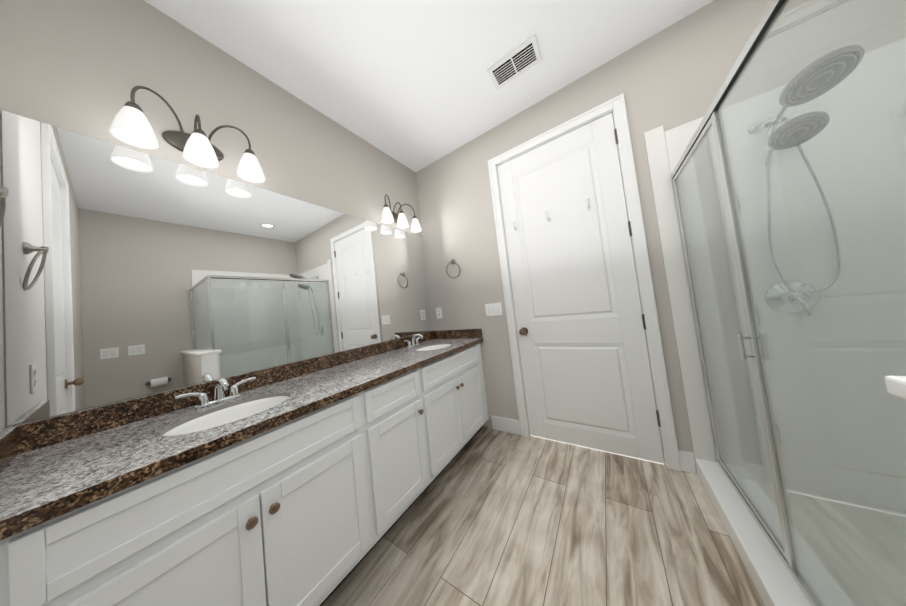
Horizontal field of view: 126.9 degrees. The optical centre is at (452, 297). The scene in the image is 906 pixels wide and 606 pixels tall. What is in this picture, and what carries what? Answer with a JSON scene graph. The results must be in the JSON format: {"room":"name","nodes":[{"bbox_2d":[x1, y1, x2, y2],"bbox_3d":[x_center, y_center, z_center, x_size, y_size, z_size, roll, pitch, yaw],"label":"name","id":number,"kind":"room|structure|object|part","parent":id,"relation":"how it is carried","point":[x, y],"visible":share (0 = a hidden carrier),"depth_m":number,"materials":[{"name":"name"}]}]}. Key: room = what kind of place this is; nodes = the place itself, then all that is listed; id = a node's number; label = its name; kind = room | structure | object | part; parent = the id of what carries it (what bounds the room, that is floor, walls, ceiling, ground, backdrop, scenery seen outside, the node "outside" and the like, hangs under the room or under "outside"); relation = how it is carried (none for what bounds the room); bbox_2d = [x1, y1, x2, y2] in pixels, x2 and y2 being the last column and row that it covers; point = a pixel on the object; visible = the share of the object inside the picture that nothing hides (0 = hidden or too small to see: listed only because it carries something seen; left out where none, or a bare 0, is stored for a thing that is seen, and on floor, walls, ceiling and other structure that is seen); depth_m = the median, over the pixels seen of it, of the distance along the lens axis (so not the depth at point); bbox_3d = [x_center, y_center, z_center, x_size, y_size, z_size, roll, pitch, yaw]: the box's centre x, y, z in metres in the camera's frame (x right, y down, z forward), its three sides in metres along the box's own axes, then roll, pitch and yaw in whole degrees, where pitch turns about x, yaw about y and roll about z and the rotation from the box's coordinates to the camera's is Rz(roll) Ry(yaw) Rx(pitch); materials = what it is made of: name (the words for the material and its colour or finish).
{"room":"bathroom","nodes":[
{"label":"bathroom","id":0,"kind":"room"},
{"bbox_2d":[0,161,4,431],"bbox_3d":[-0.192,-0.208,-0.195,3.239,2.798,0.120,-8,-3,34],"label":"wall","id":1,"kind":"structure","parent":0,"point":[2,411],"depth_m":0.73,"materials":[{"name":"white paint"}]},
{"bbox_2d":[0,186,8,226],"bbox_3d":[-1.218,-0.211,0.592,0.175,0.202,0.053,-8,-3,34],"label":"towel ring","id":2,"kind":"object","parent":1,"relation":"attached to","point":[4,192],"visible":1,"depth_m":0.62,"materials":[{"name":"silver metal"}]},
{"bbox_2d":[0,0,428,428],"bbox_3d":[-0.937,-0.037,1.693,0.120,2.798,2.427,-8,-3,34],"label":"wall","id":3,"kind":"structure","parent":0,"point":[84,67],"depth_m":1.13,"materials":[{"name":"grey paint"}]},
{"bbox_2d":[109,86,265,182],"bbox_3d":[-1.249,-0.791,1.111,0.184,0.279,0.489,-8,-3,34],"label":"sconce","id":4,"kind":"object","parent":3,"relation":"attached to","point":[130,125],"visible":1,"depth_m":1.06,"materials":[{"name":"white glass"}]},
{"bbox_2d":[2,110,431,425],"bbox_3d":[-0.895,-0.140,1.663,0.006,1.070,2.179,-8,-3,34],"label":"mirror","id":5,"kind":"object","parent":3,"relation":"attached to","point":[130,273],"visible":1,"depth_m":1.02,"materials":[{"name":"clear glass"}]},
{"bbox_2d":[381,194,421,232],"bbox_3d":[-0.523,-0.821,2.199,0.184,0.279,0.489,-8,-3,34],"label":"sconce","id":6,"kind":"object","parent":3,"relation":"attached to","point":[388,216],"visible":1,"depth_m":2.16,"materials":[{"name":"white glass"}]},
{"bbox_3d":[-0.488,-0.748,2.178,0.119,0.125,0.489,-8,-3,34],"label":"lamp shade","id":7,"kind":"part","parent":6,"relation":"part of","materials":[{"name":"white glass"}]},
{"bbox_2d":[144,0,713,171],"bbox_3d":[0.291,-1.653,0.830,3.479,0.060,2.427,-8,-3,34],"label":"ceiling","id":8,"kind":"structure","parent":0,"point":[409,84],"depth_m":1.42,"materials":[{"name":"white paint"}]},
{"bbox_2d":[487,34,541,89],"bbox_3d":[0.419,-1.595,1.552,0.324,0.014,0.180,-8,-3,34],"label":"ceiling vent","id":9,"kind":"object","parent":8,"relation":"in","point":[523,57],"visible":1,"depth_m":1.54,"materials":[{"name":"white metal"}]},
{"bbox_2d":[321,426,764,605],"bbox_3d":[0.605,1.185,0.697,3.479,0.060,2.427,-8,-3,34],"label":"floor","id":10,"kind":"structure","parent":0,"point":[491,517],"depth_m":1.11,"materials":[{"name":"brown wood"}]},
{"bbox_2d":[0,340,488,605],"bbox_3d":[-0.516,0.896,1.437,0.636,0.829,2.184,-8,-3,34],"label":"bathroom vanity","id":11,"kind":"object","parent":10,"relation":"on","point":[307,482],"depth_m":0.77,"materials":[{"name":"white wood"}]},
{"bbox_2d":[0,336,482,531],"bbox_3d":[-0.570,0.467,1.462,0.620,0.036,2.184,-8,-3,34],"label":"countertop","id":12,"kind":"structure","parent":11,"relation":"on","point":[35,482],"depth_m":0.73,"materials":[{"name":"grey stone"}]},
{"bbox_2d":[172,376,255,407],"bbox_3d":[-1.062,0.425,1.038,0.155,0.117,0.267,-8,-3,34],"label":"faucet","id":13,"kind":"object","parent":12,"relation":"on","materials":[{"name":"silver metal"}]},
{"bbox_2d":[168,392,287,439],"bbox_3d":[-0.879,0.564,0.920,0.338,0.177,0.403,-8,-3,34],"label":"sink","id":14,"kind":"object","parent":12,"relation":"in","point":[210,419],"depth_m":0.99,"materials":[{"name":"white ceramic"}]},
{"bbox_2d":[400,333,423,347],"bbox_3d":[-0.339,0.396,2.121,0.155,0.117,0.267,-8,-3,34],"label":"faucet","id":15,"kind":"object","parent":12,"relation":"on","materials":[{"name":"silver metal"}]},
{"bbox_2d":[416,344,447,351],"bbox_3d":[-0.157,0.535,2.003,0.338,0.177,0.403,-8,-3,34],"label":"sink","id":16,"kind":"object","parent":12,"relation":"in","point":[431,347],"depth_m":2.16,"materials":[{"name":"white ceramic"}]},
{"bbox_2d":[644,0,905,605],"bbox_3d":[1.490,-0.059,0.488,1.253,2.195,1.494,-8,-3,34],"label":"shower","id":17,"kind":"object","parent":10,"relation":"on","point":[781,214],"visible":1,"depth_m":1.02,"materials":[{"name":"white glass"}]},
{"bbox_3d":[1.301,0.110,1.111,0.006,1.666,0.579,-8,-3,34],"label":"glass","id":18,"kind":"part","parent":17,"relation":"part of","materials":[{"name":"clear glass"}]},
{"bbox_2d":[416,0,905,452],"bbox_3d":[1.088,-0.260,1.723,3.239,2.798,0.120,-8,-3,34],"label":"wall","id":19,"kind":"structure","parent":0,"point":[674,75],"depth_m":1.54,"materials":[{"name":"grey paint"}]},
{"bbox_2d":[436,308,441,318],"bbox_3d":[-0.153,0.168,2.485,0.075,0.118,0.008,-8,-3,34],"label":"electrical outlet plate","id":20,"kind":"object","parent":19,"relation":"attached to","point":[439,312],"visible":1,"depth_m":2.48,"materials":[{"name":"white plastic"}]},
{"bbox_2d":[446,259,459,277],"bbox_3d":[-0.004,-0.305,2.347,0.169,0.196,0.051,-8,-3,34],"label":"towel ring","id":21,"kind":"object","parent":19,"relation":"attached to","point":[452,261],"visible":1,"depth_m":2.35,"materials":[{"name":"silver metal"}]},
{"bbox_2d":[485,302,502,315],"bbox_3d":[0.380,0.110,2.126,0.165,0.118,0.010,-8,-3,34],"label":"switch plate","id":22,"kind":"object","parent":19,"relation":"attached to","point":[493,309],"visible":1,"depth_m":2.12,"materials":[{"name":"white plastic"}]},
{"bbox_2d":[491,415,520,434],"bbox_3d":[0.486,1.170,2.082,0.275,0.125,0.014,-8,-3,34],"label":"baseboard","id":23,"kind":"structure","parent":19,"relation":"attached to","point":[508,425],"depth_m":2.07,"materials":[{"name":"white wood"}]},
{"bbox_2d":[497,112,663,464],"bbox_3d":[0.894,-0.055,1.769,0.887,2.436,0.107,-8,-3,34],"label":"door","id":24,"kind":"structure","parent":19,"relation":"in","point":[584,356],"depth_m":1.74,"materials":[{"name":"white wood"}]},
{"bbox_2d":[488,93,680,471],"bbox_3d":[0.920,-0.092,1.826,1.021,2.511,0.144,-8,-3,34],"label":"door frame","id":25,"kind":"structure","parent":19,"relation":"attached to","point":[616,106],"depth_m":1.55,"materials":[{"name":"white wood"}]}
]}

